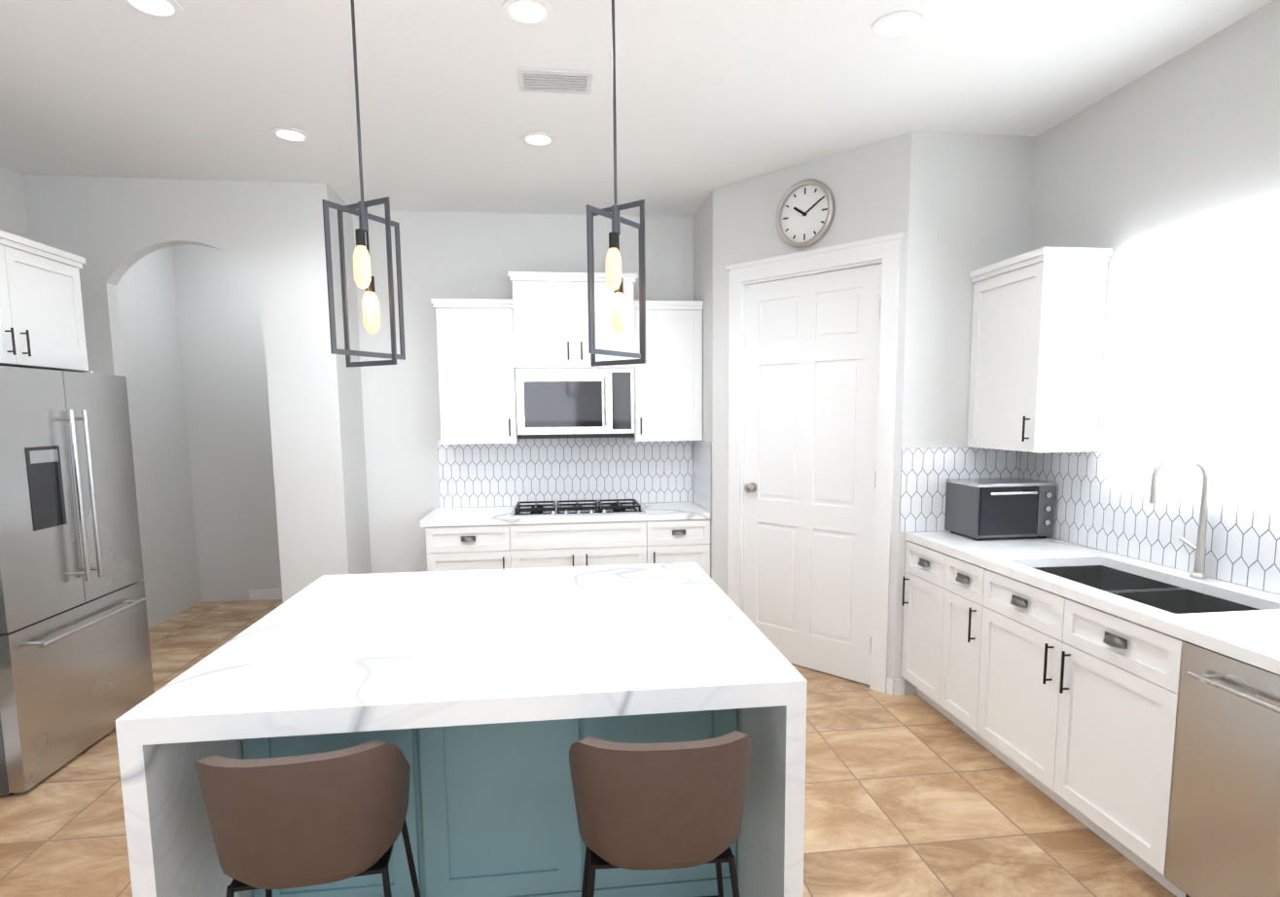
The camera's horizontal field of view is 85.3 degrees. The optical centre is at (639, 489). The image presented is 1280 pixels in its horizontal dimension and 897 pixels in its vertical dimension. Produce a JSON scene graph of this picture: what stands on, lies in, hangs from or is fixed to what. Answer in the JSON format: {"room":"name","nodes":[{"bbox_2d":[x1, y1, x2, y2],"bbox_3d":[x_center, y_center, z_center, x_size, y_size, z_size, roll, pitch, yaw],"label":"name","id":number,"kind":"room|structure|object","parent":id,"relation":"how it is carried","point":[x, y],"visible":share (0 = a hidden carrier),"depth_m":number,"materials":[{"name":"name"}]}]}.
{"room":"kitchen","nodes":[
{"label":"kitchen","id":0,"kind":"room"},
{"bbox_2d":[0,599,1176,896],"bbox_3d":[-0.517,1.387,2.363,5.800,0.100,8.200,-1,6,-7],"label":"floor","id":1,"kind":"structure","parent":0,"point":[910,796],"depth_m":2.74,"materials":[{"name":"tile"}]},
{"bbox_2d":[0,365,154,795],"bbox_3d":[-3.022,0.357,3.256,0.866,1.800,0.955,-1,6,-7],"label":"refrigerator","id":2,"kind":"object","parent":1,"relation":"on","point":[76,674],"visible":1,"depth_m":3.18,"materials":[{"name":"metal"}]},
{"bbox_2d":[195,739,420,896],"bbox_3d":[-0.782,0.979,1.716,0.446,0.857,0.434,-2,6,-11],"label":"bar stool","id":3,"kind":"object","parent":1,"relation":"on","point":[302,820],"visible":1,"depth_m":1.51,"materials":[{"name":"brown leather"}]},
{"bbox_2d":[425,524,522,570],"bbox_3d":[-1.128,0.630,4.883,0.597,0.860,0.605,-1,6,-7],"label":"base cabinet","id":4,"kind":"object","parent":1,"relation":"on","point":[520,546],"depth_m":4.56,"materials":[{"name":"white wood"}]},
{"bbox_2d":[242,708,737,896],"bbox_3d":[-0.469,0.881,2.537,1.456,0.868,0.918,-1,6,-7],"label":"kitchen island","id":5,"kind":"object","parent":1,"relation":"on","point":[491,811],"visible":0.31,"depth_m":2.10,"materials":[{"name":"teal wood"}]},
{"bbox_2d":[115,562,806,896],"bbox_3d":[-0.445,0.870,2.330,1.560,0.926,1.370,-1,6,-7],"label":"island countertop","id":6,"kind":"structure","parent":5,"relation":"on","point":[337,654],"depth_m":1.80,"materials":[{"name":"white stone"}]},
{"bbox_2d":[522,520,658,568],"bbox_3d":[-0.436,0.615,4.966,1.023,0.860,0.605,-1,6,-7],"label":"base cabinet","id":7,"kind":"object","parent":1,"relation":"on","point":[606,543],"depth_m":4.65,"materials":[{"name":"white wood"}]},
{"bbox_2d":[568,730,751,896],"bbox_3d":[0.047,0.965,1.770,0.465,0.857,0.445,-1,6,-7],"label":"bar stool","id":8,"kind":"object","parent":1,"relation":"on","point":[661,805],"visible":1,"depth_m":1.55,"materials":[{"name":"brown leather"}]},
{"bbox_2d":[658,518,710,576],"bbox_3d":[0.204,0.600,5.042,0.492,0.860,0.605,-1,6,-7],"label":"base cabinet","id":9,"kind":"object","parent":1,"relation":"on","point":[679,540],"depth_m":4.73,"materials":[{"name":"white wood"}]},
{"bbox_2d":[420,501,711,527],"bbox_3d":[-0.508,0.169,4.903,1.914,0.039,0.616,-1,6,-7],"label":"countertop","id":10,"kind":"structure","parent":9,"relation":"on","point":[488,515],"depth_m":4.67,"materials":[{"name":"white stone"}]},
{"bbox_2d":[509,498,645,516],"bbox_3d":[-0.441,0.121,4.910,0.910,0.051,0.517,-1,6,-7],"label":"gas cooktop","id":11,"kind":"object","parent":10,"relation":"in","point":[536,509],"visible":1,"depth_m":4.76,"materials":[{"name":"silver metal"}]},
{"bbox_2d":[901,540,936,703],"bbox_3d":[1.804,0.728,3.659,0.645,0.880,0.446,-1,6,-7],"label":"base cabinet","id":12,"kind":"object","parent":1,"relation":"on","point":[917,582],"depth_m":3.70,"materials":[{"name":"white wood"}]},
{"bbox_2d":[928,550,1127,763],"bbox_3d":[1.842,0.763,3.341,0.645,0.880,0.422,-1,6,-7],"label":"base cabinet","id":13,"kind":"object","parent":1,"relation":"on","point":[1069,705],"depth_m":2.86,"materials":[{"name":"white wood"}]},
{"bbox_2d":[905,531,1279,675],"bbox_3d":[2.005,0.458,1.900,0.651,0.039,3.904,-1,6,-7],"label":"countertop","id":14,"kind":"structure","parent":13,"relation":"on","point":[1252,637],"depth_m":2.58,"materials":[{"name":"white stone"}]},
{"bbox_2d":[944,477,1057,539],"bbox_3d":[1.890,0.100,3.637,0.428,0.289,0.333,-1,6,-7],"label":"toaster oven","id":15,"kind":"object","parent":14,"relation":"on","point":[977,509],"visible":1,"depth_m":3.52,"materials":[{"name":"metal"}]},
{"bbox_2d":[1031,458,1260,613],"bbox_3d":[1.942,0.241,2.678,0.546,0.721,0.856,-1,6,-7],"label":"sink","id":16,"kind":"object","parent":14,"relation":"in","point":[1168,597],"visible":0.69,"depth_m":2.70,"materials":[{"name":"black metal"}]},
{"bbox_2d":[1164,640,1279,896],"bbox_3d":[1.983,0.923,1.905,0.663,0.876,0.594,-1,6,-7],"label":"dishwasher","id":17,"kind":"object","parent":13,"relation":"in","point":[1224,834],"visible":0.98,"depth_m":1.99,"materials":[{"name":"metal"}]},
{"bbox_2d":[0,0,1273,217],"bbox_3d":[-0.547,-1.694,2.021,5.800,0.100,8.200,-1,6,-7],"label":"ceiling","id":18,"kind":"structure","parent":0,"point":[712,93],"depth_m":3.03,"materials":[{"name":"paint"}]},
{"bbox_2d":[121,0,182,19],"bbox_3d":[-1.681,-1.669,2.390,0.180,0.006,0.180,-1,6,-7],"label":"recessed light","id":19,"kind":"object","parent":18,"relation":"in","point":[165,9],"visible":1,"depth_m":2.41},
{"bbox_2d":[270,127,310,142],"bbox_3d":[-1.769,-1.793,3.516,0.180,0.006,0.180,-1,6,-7],"label":"recessed light","id":20,"kind":"object","parent":18,"relation":"in","point":[290,134],"visible":1,"depth_m":3.51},
{"bbox_2d":[321,0,405,367],"bbox_3d":[-0.894,-1.030,2.224,0.195,1.253,0.253,-1,6,-7],"label":"pendant light","id":21,"kind":"object","parent":18,"relation":"hanging from","point":[363,278],"visible":1,"depth_m":2.23,"materials":[{"name":"black metal"}]},
{"bbox_2d":[501,0,553,25],"bbox_3d":[-0.398,-1.689,2.454,0.180,0.006,0.180,-1,6,-7],"label":"recessed light","id":22,"kind":"object","parent":18,"relation":"in","point":[529,12],"visible":1,"depth_m":2.46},
{"bbox_2d":[521,132,556,146],"bbox_3d":[-0.527,-1.815,3.606,0.180,0.006,0.180,-1,6,-7],"label":"recessed light","id":23,"kind":"object","parent":18,"relation":"in","point":[539,139],"visible":1,"depth_m":3.60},
{"bbox_2d":[517,67,592,94],"bbox_3d":[-0.363,-1.746,2.974,0.310,0.008,0.200,-1,6,-7],"label":"ceiling vent","id":24,"kind":"object","parent":18,"relation":"in","point":[553,81],"visible":0.98,"depth_m":2.96,"materials":[{"name":"white metal"}]},
{"bbox_2d":[586,0,646,366],"bbox_3d":[-0.081,-1.045,2.291,0.206,1.253,0.228,-1,6,-7],"label":"pendant light","id":25,"kind":"object","parent":18,"relation":"hanging from","point":[614,279],"visible":1,"depth_m":2.29,"materials":[{"name":"black metal"}]},
{"bbox_2d":[871,10,923,38],"bbox_3d":[0.949,-1.714,2.565,0.180,0.006,0.180,-1,6,-7],"label":"recessed light","id":26,"kind":"object","parent":18,"relation":"in","point":[897,24],"visible":1,"depth_m":2.56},
{"bbox_2d":[0,0,1279,694],"bbox_3d":[-0.532,-0.153,2.192,5.800,3.000,8.200,-1,6,-7],"label":"wall","id":27,"kind":"structure","parent":0,"point":[276,444],"depth_m":4.21,"materials":[{"name":"paint"}]},
{"bbox_2d":[0,229,93,373],"bbox_3d":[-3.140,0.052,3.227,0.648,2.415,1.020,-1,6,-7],"label":"upper cabinet","id":28,"kind":"object","parent":27,"relation":"attached to","point":[42,324],"visible":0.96,"depth_m":3.35,"materials":[{"name":"wood"}]},
{"bbox_2d":[248,588,282,600],"bbox_3d":[-2.942,0.905,6.062,0.879,0.090,0.011,-1,6,-7],"label":"baseboard","id":29,"kind":"structure","parent":27,"relation":"attached to","point":[276,593],"depth_m":6.02,"materials":[{"name":"white wood"}]},
{"bbox_2d":[437,437,692,507],"bbox_3d":[-0.532,-0.134,5.181,1.885,0.500,0.003,-1,6,-7],"label":"tile backsplash","id":30,"kind":"structure","parent":27,"relation":"attached to","point":[492,475],"depth_m":5.17,"materials":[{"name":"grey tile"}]},
{"bbox_2d":[430,271,703,444],"bbox_3d":[-0.485,-0.903,4.883,1.828,1.135,0.428,-1,6,-7],"label":"upper cabinet","id":31,"kind":"object","parent":27,"relation":"attached to","point":[486,347],"visible":0.92,"depth_m":4.72,"materials":[{"name":"white wood"}]},
{"bbox_2d":[515,368,634,438],"bbox_3d":[-0.459,-0.607,4.920,0.800,0.474,0.423,-1,6,-7],"label":"microwave","id":32,"kind":"object","parent":31,"relation":"attached to","point":[571,403],"visible":1,"depth_m":4.75,"materials":[{"name":"metal"}]},
{"bbox_2d":[693,440,711,512],"bbox_3d":[0.443,-0.111,4.990,0.003,0.477,0.610,-1,6,-7],"label":"tile backsplash","id":33,"kind":"structure","parent":27,"relation":"attached to","point":[702,474],"depth_m":4.95,"materials":[{"name":"grey tile"}]},
{"bbox_2d":[776,178,835,248],"bbox_3d":[0.944,-1.585,3.996,0.370,0.370,0.040,6,9,44],"label":"clock","id":34,"kind":"object","parent":27,"relation":"attached to","point":[805,213],"visible":1,"depth_m":3.99,"materials":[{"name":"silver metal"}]},
{"bbox_2d":[743,263,881,684],"bbox_3d":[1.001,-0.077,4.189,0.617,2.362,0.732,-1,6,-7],"label":"pantry door","id":35,"kind":"structure","parent":27,"relation":"in","point":[811,365],"depth_m":4.14,"materials":[{"name":"white wood"}]},
{"bbox_2d":[725,232,904,693],"bbox_3d":[1.009,-0.138,4.187,1.140,2.500,0.125,6,9,44],"label":"door frame","id":36,"kind":"structure","parent":27,"relation":"attached to","point":[885,249],"depth_m":3.90,"materials":[{"name":"white wood"}]},
{"bbox_2d":[899,447,1019,532],"bbox_3d":[1.751,-0.001,3.801,0.683,0.457,0.003,-1,6,-7],"label":"tile backsplash","id":37,"kind":"structure","parent":27,"relation":"attached to","point":[927,473],"depth_m":3.78,"materials":[{"name":"grey tile"}]},
{"bbox_2d":[966,247,1112,452],"bbox_3d":[1.945,-0.663,3.463,0.348,0.925,0.562,-1,6,-7],"label":"upper cabinet","id":38,"kind":"object","parent":27,"relation":"attached to","point":[1037,341],"visible":1,"depth_m":3.25,"materials":[{"name":"white wood"}]},
{"bbox_2d":[1019,451,1279,594],"bbox_3d":[2.326,0.203,1.914,0.003,0.457,3.890,-1,6,-7],"label":"tile backsplash","id":39,"kind":"structure","parent":27,"relation":"attached to","point":[1102,501],"depth_m":2.89,"materials":[{"name":"grey tile"}]}
]}

